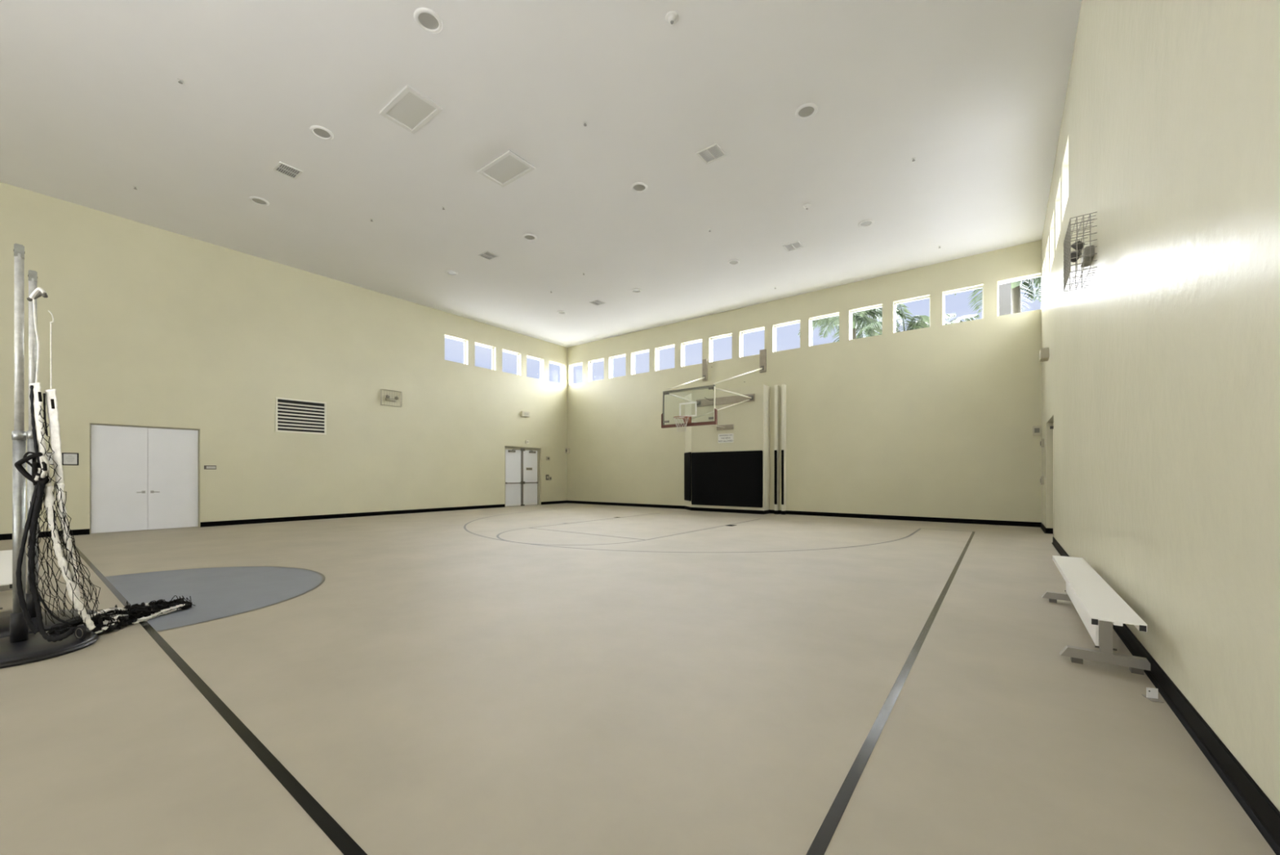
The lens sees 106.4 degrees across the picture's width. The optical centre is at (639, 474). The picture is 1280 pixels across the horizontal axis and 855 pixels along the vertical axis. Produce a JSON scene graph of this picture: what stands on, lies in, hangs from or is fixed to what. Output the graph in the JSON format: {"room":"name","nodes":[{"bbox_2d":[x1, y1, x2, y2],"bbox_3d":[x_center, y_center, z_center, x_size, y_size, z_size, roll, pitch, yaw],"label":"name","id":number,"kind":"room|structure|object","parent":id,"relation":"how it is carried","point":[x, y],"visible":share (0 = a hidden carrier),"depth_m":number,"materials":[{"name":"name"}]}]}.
{"room":"sports hall","nodes":[
{"label":"sports hall","id":0,"kind":"room"},
{"bbox_2d":[0,182,567,533],"bbox_3d":[-12.618,-2.302,10.491,0.260,7.300,30.156,0,0,37],"label":"wall","id":1,"kind":"structure","parent":0,"point":[153,326],"depth_m":13.11,"materials":[{"name":"paint"}]},
{"bbox_2d":[0,528,89,540],"bbox_3d":[-16.948,1.276,4.534,0.028,0.125,15.430,0,0,37],"label":"baseboard","id":2,"kind":"structure","parent":1,"relation":"attached to","point":[77,531],"depth_m":10.25,"materials":[{"name":"black plastic"}]},
{"bbox_2d":[46,452,53,465],"bbox_3d":[-12.639,-0.337,10.233,0.018,0.270,0.240,0,0,37],"label":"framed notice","id":3,"kind":"object","parent":1,"relation":"attached to","point":[49,454],"visible":0.17,"depth_m":10.25,"materials":[{"name":"black paper"}]},
{"bbox_2d":[61,452,78,465],"bbox_3d":[-12.464,-0.337,10.465,0.018,0.270,0.240,0,0,37],"label":"framed notice","id":4,"kind":"object","parent":1,"relation":"attached to","point":[68,459],"visible":0.91,"depth_m":10.46,"materials":[{"name":"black paper"}]},
{"bbox_2d":[89,422,199,533],"bbox_3d":[-11.841,0.093,11.504,0.198,2.490,1.850,0,0,37],"label":"door","id":5,"kind":"structure","parent":1,"relation":"in","point":[142,477],"depth_m":11.40,"materials":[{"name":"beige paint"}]},
{"bbox_2d":[204,465,216,469],"bbox_3d":[-11.065,-0.182,12.315,0.016,0.100,0.240,0,0,37],"label":"wall plate","id":6,"kind":"object","parent":1,"relation":"attached to","point":[206,467],"visible":1,"depth_m":12.31,"materials":[{"name":"grey"}]},
{"bbox_2d":[275,396,326,434],"bbox_3d":[-9.842,-1.687,13.923,0.025,0.970,1.260,0,0,37],"label":"air vent","id":7,"kind":"object","parent":1,"relation":"in","point":[291,415],"visible":1,"depth_m":13.89,"materials":[{"name":"beige metal"}]},
{"bbox_2d":[200,503,505,526],"bbox_3d":[-8.356,1.276,15.883,0.028,0.125,9.340,0,0,37],"label":"baseboard","id":8,"kind":"structure","parent":1,"relation":"attached to","point":[447,508],"depth_m":14.62,"materials":[{"name":"black plastic"}]},
{"bbox_2d":[379,388,402,407],"bbox_3d":[-8.247,-2.532,15.889,0.195,0.507,0.667,0,0,37],"label":"emergency light","id":9,"kind":"object","parent":1,"relation":"attached to","point":[388,398],"visible":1,"depth_m":15.92,"materials":[{"name":"beige"}]},
{"bbox_2d":[444,336,465,364],"bbox_3d":[-7.013,-4.657,18.003,0.050,0.930,0.960,0,0,37],"label":"window","id":10,"kind":"structure","parent":1,"relation":"in","point":[464,341],"depth_m":18.35,"materials":[{"name":"white ceramic"}]},
{"bbox_2d":[475,343,493,369],"bbox_3d":[-6.253,-4.657,19.007,0.050,0.930,0.960,0,0,37],"label":"window","id":11,"kind":"structure","parent":1,"relation":"in","point":[475,344],"depth_m":19.35,"materials":[{"name":"white ceramic"}]},
{"bbox_2d":[502,350,518,374],"bbox_3d":[-5.486,-4.657,20.020,0.050,0.930,0.960,0,0,37],"label":"window","id":12,"kind":"structure","parent":1,"relation":"in","point":[517,354],"depth_m":20.36,"materials":[{"name":"white ceramic"}]},
{"bbox_2d":[504,446,539,506],"bbox_3d":[-5.066,0.088,20.466,0.222,2.500,1.940,0,0,37],"label":"door","id":13,"kind":"structure","parent":1,"relation":"in","point":[522,464],"depth_m":20.41,"materials":[{"name":"beige paint"}]},
{"bbox_2d":[520,410,529,417],"bbox_3d":[-4.885,-2.572,20.405,0.104,0.220,0.400,0,0,37],"label":"fire alarm","id":14,"kind":"object","parent":1,"relation":"attached to","point":[526,414],"visible":1,"depth_m":20.34,"materials":[{"name":"beige plastic"}]},
{"bbox_2d":[526,355,541,379],"bbox_3d":[-4.726,-4.657,21.024,0.050,0.930,0.960,0,0,37],"label":"window","id":15,"kind":"structure","parent":1,"relation":"in","point":[526,356],"depth_m":21.37,"materials":[{"name":"white ceramic"}]},
{"bbox_2d":[541,500,567,504],"bbox_3d":[-3.884,1.276,21.790,0.028,0.125,1.596,0,0,37],"label":"baseboard","id":16,"kind":"structure","parent":1,"relation":"attached to","point":[556,501],"depth_m":21.77,"materials":[{"name":"black plastic"}]},
{"bbox_2d":[549,361,561,383],"bbox_3d":[-3.965,-4.657,22.029,0.050,0.930,0.940,0,0,37],"label":"window","id":17,"kind":"structure","parent":1,"relation":"in","point":[549,362],"depth_m":22.36,"materials":[{"name":"white ceramic"}]},
{"bbox_2d":[0,0,1081,346],"bbox_3d":[-5.419,-6.102,5.041,18.320,0.300,30.676,0,0,37],"label":"ceiling","id":18,"kind":"structure","parent":0,"point":[94,106],"depth_m":8.39,"materials":[{"name":"paint"}]},
{"bbox_2d":[177,78,183,84],"bbox_3d":[-6.938,-5.931,7.221,0.070,0.042,0.070,0,0,37],"label":"sprinkler","id":19,"kind":"object","parent":18,"relation":"attached to","point":[179,79],"visible":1,"depth_m":7.21,"materials":[{"name":"white metal"}]},
{"bbox_2d":[248,196,269,205],"bbox_3d":[-8.293,-5.941,10.417,0.350,0.022,0.350,0,0,37],"label":"recessed light","id":20,"kind":"object","parent":18,"relation":"in","point":[259,201],"visible":1,"depth_m":10.42,"materials":[{"name":"white"}]},
{"bbox_2d":[272,161,302,179],"bbox_3d":[-6.900,-5.946,9.375,0.400,0.012,0.380,0,0,37],"label":"ceiling vent","id":21,"kind":"object","parent":18,"relation":"in","point":[280,164],"visible":1,"depth_m":9.37,"materials":[{"name":"white metal"}]},
{"bbox_2d":[309,125,333,140],"bbox_3d":[-5.543,-5.941,8.335,0.350,0.022,0.350,0,0,37],"label":"recessed light","id":22,"kind":"object","parent":18,"relation":"in","point":[321,132],"visible":1,"depth_m":8.33,"materials":[{"name":"grey"}]},
{"bbox_2d":[378,84,443,133],"bbox_3d":[-3.748,-5.937,7.823,0.920,0.030,0.590,0,0,37],"label":"ceiling hatch","id":23,"kind":"object","parent":18,"relation":"attached to","point":[409,109],"visible":1,"depth_m":7.80,"materials":[{"name":"white"}]},
{"bbox_2d":[413,7,443,33],"bbox_3d":[-2.774,-5.941,6.277,0.350,0.022,0.350,0,0,37],"label":"recessed light","id":24,"kind":"object","parent":18,"relation":"in","point":[429,21],"visible":1,"depth_m":6.26,"materials":[{"name":"grey"}]},
{"bbox_2d":[445,270,457,275],"bbox_3d":[-5.557,-5.941,14.115,0.350,0.022,0.350,0,0,37],"label":"recessed light","id":25,"kind":"object","parent":18,"relation":"in","point":[448,272],"visible":1,"depth_m":14.10,"materials":[{"name":"grey"}]},
{"bbox_2d":[478,250,498,260],"bbox_3d":[-4.122,-5.946,13.011,0.400,0.012,0.370,0,0,37],"label":"ceiling vent","id":26,"kind":"object","parent":18,"relation":"in","point":[486,251],"visible":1,"depth_m":13.01,"materials":[{"name":"white metal"}]},
{"bbox_2d":[476,150,535,187],"bbox_3d":[-2.608,-5.931,9.312,1.000,0.042,0.620,0,0,37],"label":"ceiling hatch","id":27,"kind":"object","parent":18,"relation":"attached to","point":[508,167],"visible":1,"depth_m":9.30,"materials":[{"name":"white"}]},
{"bbox_2d":[522,233,537,240],"bbox_3d":[-2.766,-5.941,12.003,0.350,0.022,0.350,0,0,37],"label":"recessed light","id":28,"kind":"object","parent":18,"relation":"in","point":[529,237],"visible":1,"depth_m":12.00,"materials":[{"name":"grey"}]},
{"bbox_2d":[556,311,566,314],"bbox_3d":[-2.879,-5.941,17.569,0.350,0.022,0.350,0,0,37],"label":"recessed light","id":29,"kind":"object","parent":18,"relation":"in","point":[557,312],"visible":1,"depth_m":17.57,"materials":[{"name":"grey"}]},
{"bbox_2d":[589,299,605,305],"bbox_3d":[-1.478,-5.946,16.571,0.400,0.012,0.400,0,0,37],"label":"ceiling vent","id":30,"kind":"object","parent":18,"relation":"in","point":[594,301],"visible":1,"depth_m":16.56,"materials":[{"name":"white metal"}]},
{"bbox_2d":[631,288,641,293],"bbox_3d":[-0.112,-5.941,15.475,0.350,0.022,0.350,0,0,37],"label":"recessed light","id":31,"kind":"object","parent":18,"relation":"in","point":[634,290],"visible":1,"depth_m":15.46,"materials":[{"name":"grey plastic"}]},
{"bbox_2d":[631,182,647,192],"bbox_3d":[-0.015,-5.941,9.920,0.350,0.022,0.350,0,0,37],"label":"recessed light","id":32,"kind":"object","parent":18,"relation":"in","point":[638,187],"visible":1,"depth_m":9.92,"materials":[{"name":"grey"}]},
{"bbox_2d":[665,11,678,24],"bbox_3d":[0.416,-5.915,6.232,0.170,0.075,0.170,0,0,37],"label":"smoke detector","id":33,"kind":"object","parent":18,"relation":"attached to","point":[672,17],"visible":1,"depth_m":6.20,"materials":[{"name":"white plastic"}]},
{"bbox_2d":[696,143,726,164],"bbox_3d":[1.326,-5.946,8.892,0.420,0.012,0.400,0,0,37],"label":"ceiling vent","id":34,"kind":"object","parent":18,"relation":"in","point":[716,145],"visible":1,"depth_m":8.88,"materials":[{"name":"white metal"}]},
{"bbox_2d":[727,258,739,265],"bbox_3d":[2.622,-5.941,13.404,0.350,0.022,0.350,0,0,37],"label":"recessed light","id":35,"kind":"object","parent":18,"relation":"in","point":[734,261],"visible":1,"depth_m":13.39,"materials":[{"name":"grey"}]},
{"bbox_2d":[782,240,804,251],"bbox_3d":[3.998,-5.946,12.488,0.420,0.012,0.400,0,0,37],"label":"ceiling vent","id":36,"kind":"object","parent":18,"relation":"in","point":[793,243],"visible":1,"depth_m":12.47,"materials":[{"name":"white metal"}]},
{"bbox_2d":[795,102,817,119],"bbox_3d":[2.727,-5.941,7.844,0.350,0.022,0.350,0,0,37],"label":"recessed light","id":37,"kind":"object","parent":18,"relation":"in","point":[806,111],"visible":1,"depth_m":7.84,"materials":[{"name":"grey"}]},
{"bbox_2d":[803,204,811,209],"bbox_3d":[3.702,-5.915,10.605,0.170,0.075,0.170,0,0,37],"label":"smoke detector","id":38,"kind":"object","parent":18,"relation":"attached to","point":[806,206],"visible":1,"depth_m":10.57,"materials":[{"name":"white plastic"}]},
{"bbox_2d":[857,218,874,226],"bbox_3d":[5.357,-5.941,11.334,0.350,0.022,0.350,0,0,37],"label":"recessed light","id":39,"kind":"object","parent":18,"relation":"in","point":[865,223],"visible":1,"depth_m":11.34,"materials":[{"name":"grey"}]},
{"bbox_2d":[0,502,1275,854],"bbox_3d":[-5.419,1.437,5.041,18.320,0.202,30.676,0,0,37],"label":"floor","id":40,"kind":"structure","parent":0,"point":[563,678],"depth_m":2.85,"materials":[{"name":"beige paint"}]},
{"bbox_2d":[0,549,26,617],"bbox_3d":[-6.478,1.123,4.797,2.922,0.430,0.480,0,0,37],"label":"bench","id":41,"kind":"object","parent":40,"relation":"on","point":[6,556],"visible":0.49,"depth_m":4.61,"materials":[{"name":"white"}]},
{"bbox_2d":[0,269,97,637],"bbox_3d":[-5.319,-0.222,4.190,0.790,3.120,0.790,0,0,37],"label":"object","id":42,"kind":"object","parent":40,"relation":"on","point":[33,275],"visible":0.43,"depth_m":4.17,"materials":[{"name":"grey metal"}]},
{"bbox_2d":[0,243,98,668],"bbox_3d":[-4.658,-0.192,3.589,0.790,3.060,0.790,0,0,37],"label":"volleyball pole","id":43,"kind":"object","parent":40,"relation":"on","point":[20,647],"visible":0.88,"depth_m":3.57,"materials":[{"name":"grey metal"}]},
{"bbox_2d":[14,287,195,641],"bbox_3d":[-4.508,-0.009,4.049,0.684,2.707,1.642,0,0,-24],"label":"net","id":44,"kind":"object","parent":43,"relation":"hanging from","point":[104,620],"visible":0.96,"depth_m":3.49,"materials":[{"name":"black fabric"}]},
{"bbox_2d":[1041,555,1150,674],"bbox_3d":[3.851,1.123,4.134,0.480,0.430,2.922,0,0,37],"label":"bench","id":45,"kind":"object","parent":40,"relation":"on","point":[1093,598],"visible":0.99,"depth_m":3.39,"materials":[{"name":"white"}]},
{"bbox_2d":[1141,687,1164,702],"bbox_3d":[3.057,1.306,2.853,0.052,0.064,0.090,0,0,17],"label":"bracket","id":46,"kind":"object","parent":40,"relation":"on","point":[1152,694],"visible":1,"depth_m":2.85,"materials":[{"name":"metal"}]},
{"bbox_2d":[684,384,763,510],"bbox_3d":[2.945,-0.842,17.309,3.400,4.360,0.496,0,0,37],"label":"wall","id":47,"kind":"structure","parent":0,"point":[747,417],"depth_m":16.88,"materials":[{"name":"paint"}]},
{"bbox_2d":[684,452,691,501],"bbox_3d":[1.806,0.078,18.137,0.045,1.820,0.732,0,0,-12],"label":"pad","id":48,"kind":"object","parent":47,"relation":"attached to","point":[687,455],"visible":1,"depth_m":18.05,"materials":[{"name":"black plastic"}]},
{"bbox_2d":[684,505,691,510],"bbox_3d":[1.819,1.276,18.152,0.020,0.125,0.778,0,0,-13],"label":"baseboard","id":49,"kind":"structure","parent":47,"relation":"attached to","point":[689,508],"depth_m":18.14,"materials":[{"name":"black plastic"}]},
{"bbox_2d":[718,433,733,443],"bbox_3d":[3.032,-1.282,16.927,0.600,0.320,0.008,0,0,37],"label":"warning sign","id":50,"kind":"object","parent":47,"relation":"attached to","point":[722,437],"visible":1,"depth_m":16.91,"materials":[{"name":"white"}]},
{"bbox_2d":[691,449,762,507],"bbox_3d":[3.017,0.153,16.912,2.775,1.930,0.050,0,0,37],"label":"pad","id":51,"kind":"object","parent":47,"relation":"attached to","point":[722,478],"visible":1,"depth_m":16.83,"materials":[{"name":"black plastic"}]},
{"bbox_2d":[763,384,769,510],"bbox_3d":[4.308,-0.842,16.276,0.020,4.360,0.498,0,0,37],"label":"trim","id":52,"kind":"structure","parent":47,"relation":"attached to","point":[766,388],"depth_m":16.22,"materials":[{"name":"beige paint"}]},
{"bbox_2d":[567,240,1041,522],"bbox_3d":[3.466,-2.307,17.389,17.580,7.290,0.260,0,0,37],"label":"wall","id":53,"kind":"structure","parent":0,"point":[937,420],"depth_m":14.61,"materials":[{"name":"paint"}]},
{"bbox_2d":[564,448,569,453],"bbox_3d":[-3.382,-1.112,22.319,0.170,0.240,0.144,0,0,37],"label":"speaker box","id":54,"kind":"object","parent":53,"relation":"attached to","point":[566,450],"visible":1,"depth_m":22.26,"materials":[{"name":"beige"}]},
{"bbox_2d":[571,363,582,384],"bbox_3d":[-2.859,-4.657,22.259,0.870,0.930,0.050,0,0,37],"label":"window","id":55,"kind":"structure","parent":53,"relation":"in","point":[580,363],"depth_m":22.49,"materials":[{"name":"white ceramic"}]},
{"bbox_2d":[591,359,604,381],"bbox_3d":[-1.847,-4.657,21.493,0.940,0.930,0.050,0,0,37],"label":"window","id":56,"kind":"structure","parent":53,"relation":"in","point":[602,359],"depth_m":21.74,"materials":[{"name":"white ceramic"}]},
{"bbox_2d":[611,355,626,377],"bbox_3d":[-0.863,-4.657,20.747,0.940,0.930,0.050,0,0,37],"label":"window","id":57,"kind":"structure","parent":53,"relation":"in","point":[623,355],"depth_m":21.00,"materials":[{"name":"white ceramic"}]},
{"bbox_2d":[567,500,684,508],"bbox_3d":[-0.846,1.276,20.473,6.463,0.125,0.028,0,0,37],"label":"baseboard","id":58,"kind":"structure","parent":53,"relation":"attached to","point":[568,501],"depth_m":20.19,"materials":[{"name":"black plastic"}]},
{"bbox_2d":[633,350,648,373],"bbox_3d":[0.121,-4.657,20.002,0.940,0.930,0.050,0,0,37],"label":"window","id":59,"kind":"structure","parent":53,"relation":"in","point":[648,350],"depth_m":20.26,"materials":[{"name":"white ceramic"}]},
{"bbox_2d":[657,345,674,370],"bbox_3d":[1.106,-4.657,19.257,0.940,0.930,0.050,0,0,37],"label":"window","id":60,"kind":"structure","parent":53,"relation":"in","point":[673,345],"depth_m":19.50,"materials":[{"name":"white ceramic"}]},
{"bbox_2d":[683,340,702,366],"bbox_3d":[2.090,-4.657,18.512,0.940,0.930,0.050,0,0,37],"label":"window","id":61,"kind":"structure","parent":53,"relation":"in","point":[699,340],"depth_m":18.77,"materials":[{"name":"white paint"}]},
{"bbox_2d":[661,349,766,431],"bbox_3d":[2.163,-2.796,15.697,2.500,3.052,4.011,0,0,37],"label":"basketball hoop","id":62,"kind":"object","parent":53,"relation":"attached to","point":[739,398],"visible":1,"depth_m":15.63,"materials":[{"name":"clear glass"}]},
{"bbox_2d":[711,334,732,361],"bbox_3d":[3.074,-4.657,17.767,0.940,0.930,0.050,0,0,37],"label":"window","id":63,"kind":"structure","parent":53,"relation":"in","point":[712,339],"depth_m":18.02,"materials":[{"name":"white ceramic"}]},
{"bbox_2d":[741,328,764,356],"bbox_3d":[4.058,-4.657,17.022,0.940,0.930,0.050,0,0,37],"label":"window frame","id":64,"kind":"structure","parent":53,"relation":"in","point":[742,333],"depth_m":17.27,"materials":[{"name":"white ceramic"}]},
{"bbox_2d":[774,449,777,504],"bbox_3d":[4.572,0.093,16.120,0.090,1.830,0.034,0,0,37],"label":"pad","id":65,"kind":"object","parent":53,"relation":"attached to","point":[775,451],"visible":1,"depth_m":16.10,"materials":[{"name":"black plastic"}]},
{"bbox_2d":[774,385,779,510],"bbox_3d":[4.642,-0.837,16.213,0.100,4.350,0.196,0,0,37],"label":"trim","id":66,"kind":"structure","parent":53,"relation":"attached to","point":[776,387],"depth_m":16.15,"materials":[{"name":"beige paint"}]},
{"bbox_2d":[781,449,783,504],"bbox_3d":[4.763,0.093,15.975,0.080,1.830,0.034,0,0,37],"label":"pad","id":67,"kind":"object","parent":53,"relation":"attached to","point":[782,451],"visible":1,"depth_m":15.96,"materials":[{"name":"black plastic"}]},
{"bbox_2d":[781,383,786,511],"bbox_3d":[4.833,-0.837,16.068,0.090,4.350,0.196,0,0,37],"label":"trim","id":68,"kind":"structure","parent":53,"relation":"attached to","point":[783,386],"depth_m":16.01,"materials":[{"name":"beige paint"}]},
{"bbox_2d":[774,321,799,351],"bbox_3d":[5.043,-4.657,16.277,0.940,0.930,0.050,0,0,37],"label":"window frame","id":69,"kind":"structure","parent":53,"relation":"in","point":[775,326],"depth_m":16.53,"materials":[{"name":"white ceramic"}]},
{"bbox_2d":[810,313,839,346],"bbox_3d":[6.027,-4.657,15.531,0.940,0.930,0.050,0,0,37],"label":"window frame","id":70,"kind":"structure","parent":53,"relation":"in","point":[838,313],"depth_m":15.78,"materials":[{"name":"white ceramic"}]},
{"bbox_2d":[691,506,1040,527],"bbox_3d":[6.037,1.276,14.943,10.007,0.125,0.536,0,0,37],"label":"baseboard","id":71,"kind":"structure","parent":53,"relation":"attached to","point":[1022,523],"depth_m":14.34,"materials":[{"name":"black plastic"}]},
{"bbox_2d":[850,305,882,339],"bbox_3d":[7.011,-4.657,14.786,0.940,0.930,0.050,0,0,37],"label":"window","id":72,"kind":"structure","parent":53,"relation":"in","point":[880,306],"depth_m":15.01,"materials":[{"name":"white ceramic"}]},
{"bbox_2d":[894,296,930,332],"bbox_3d":[7.995,-4.657,14.041,0.940,0.930,0.050,0,0,37],"label":"window","id":73,"kind":"structure","parent":53,"relation":"in","point":[926,297],"depth_m":14.11,"materials":[{"name":"white ceramic"}]},
{"bbox_2d":[942,285,983,324],"bbox_3d":[8.980,-4.657,13.296,0.940,0.930,0.050,0,0,37],"label":"window","id":74,"kind":"structure","parent":53,"relation":"in","point":[982,286],"depth_m":13.28,"materials":[{"name":"white ceramic"}]},
{"bbox_2d":[997,274,1041,315],"bbox_3d":[9.964,-4.657,12.551,0.940,0.930,0.050,0,0,37],"label":"window","id":75,"kind":"structure","parent":53,"relation":"in","point":[1037,276],"depth_m":12.71,"materials":[{"name":"white ceramic"}]},
{"bbox_2d":[1032,425,1041,435],"bbox_3d":[10.069,-1.112,12.137,0.170,0.240,0.144,0,0,37],"label":"speaker box","id":76,"kind":"object","parent":53,"relation":"attached to","point":[1037,429],"visible":1,"depth_m":12.08,"materials":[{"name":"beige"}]},
{"bbox_2d":[1041,0,1279,810],"bbox_3d":[1.191,-2.302,0.037,0.260,7.300,30.156,0,0,37],"label":"wall","id":77,"kind":"structure","parent":0,"point":[1161,375],"depth_m":2.70,"materials":[{"name":"paint"}]},
{"bbox_2d":[1040,475,1044,484],"bbox_3d":[9.664,0.148,11.498,0.064,0.200,0.200,0,0,37],"label":"light switch","id":78,"kind":"object","parent":77,"relation":"attached to","point":[1042,477],"visible":1,"depth_m":11.42,"materials":[{"name":"beige plastic"}]},
{"bbox_2d":[1040,438,1044,447],"bbox_3d":[9.601,-0.742,11.420,0.070,0.200,0.200,0,0,37],"label":"fire alarm strobe","id":79,"kind":"object","parent":77,"relation":"attached to","point":[1042,442],"visible":1,"depth_m":11.34,"materials":[{"name":"beige plastic"}]},
{"bbox_2d":[1040,522,1046,533],"bbox_3d":[9.695,1.276,11.509,0.028,0.125,1.596,0,0,37],"label":"baseboard","id":80,"kind":"structure","parent":77,"relation":"attached to","point":[1042,526],"depth_m":11.36,"materials":[{"name":"black plastic"}]},
{"bbox_2d":[1039,346,1048,361],"bbox_3d":[8.757,-2.592,10.366,0.144,0.220,0.400,0,0,37],"label":"fire alarm","id":81,"kind":"object","parent":77,"relation":"attached to","point":[1044,352],"visible":1,"depth_m":10.23,"materials":[{"name":"beige plastic"}]},
{"bbox_2d":[1046,527,1053,533],"bbox_3d":[9.268,1.276,10.822,0.120,0.125,0.014,0,0,37],"label":"baseboard","id":82,"kind":"structure","parent":77,"relation":"attached to","point":[1050,531],"depth_m":10.81,"materials":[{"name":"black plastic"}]},
{"bbox_2d":[1063,211,1097,291],"bbox_3d":[4.933,-2.472,5.372,0.213,0.587,0.687,0,0,37],"label":"emergency light","id":83,"kind":"object","parent":77,"relation":"attached to","point":[1088,253],"visible":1,"depth_m":5.26,"materials":[{"name":"grey"}]},
{"bbox_2d":[1052,536,1279,854],"bbox_3d":[0.009,1.276,-1.286,0.028,0.125,26.620,0,0,37],"label":"baseboard","id":84,"kind":"structure","parent":77,"relation":"attached to","point":[1264,815],"depth_m":2.21,"materials":[{"name":"black plastic"}]},
{"label":"outside","id":85,"kind":"structure","parent":0,"visible":0},
{"bbox_3d":[2.792,1.713,20.256,100.000,0.250,104.330,0,0,37],"label":"ground","id":86,"kind":"structure","parent":85,"visible":0},
{"bbox_2d":[797,306,906,342],"bbox_3d":[8.842,-3.023,20.140,4.418,9.232,4.270,0,0,37],"label":"palm tree","id":87,"kind":"object","parent":86,"relation":"on","point":[860,318],"visible":0.2,"depth_m":20.04,"materials":[{"name":"green plant"}]},
{"bbox_2d":[858,303,955,334],"bbox_3d":[10.758,-2.433,19.405,3.783,8.056,3.926,0,0,23],"label":"palm tree","id":88,"kind":"object","parent":86,"relation":"on","point":[923,320],"visible":0.14,"depth_m":18.60,"materials":[{"name":"green plant"}]},
{"bbox_2d":[909,314,979,329],"bbox_3d":[11.821,-2.232,19.317,2.950,7.656,3.141,0,0,25],"label":"palm tree","id":89,"kind":"object","parent":86,"relation":"on","point":[966,317],"visible":0.02,"depth_m":18.28,"materials":[{"name":"plant"}]},
{"bbox_2d":[955,276,1041,314],"bbox_3d":[12.765,-3.096,16.544,3.642,9.379,3.599,0,0,37],"label":"palm tree","id":90,"kind":"object","parent":86,"relation":"on","point":[1015,286],"visible":0.11,"depth_m":16.47,"materials":[{"name":"green plant"}]},
{"bbox_2d":[999,282,1010,315],"bbox_3d":[10.561,-2.137,13.892,0.330,7.450,0.300,0,0,37],"label":"post","id":91,"kind":"object","parent":86,"relation":"on","point":[1004,289],"visible":0.02,"depth_m":13.75,"materials":[{"name":"grey paint"}]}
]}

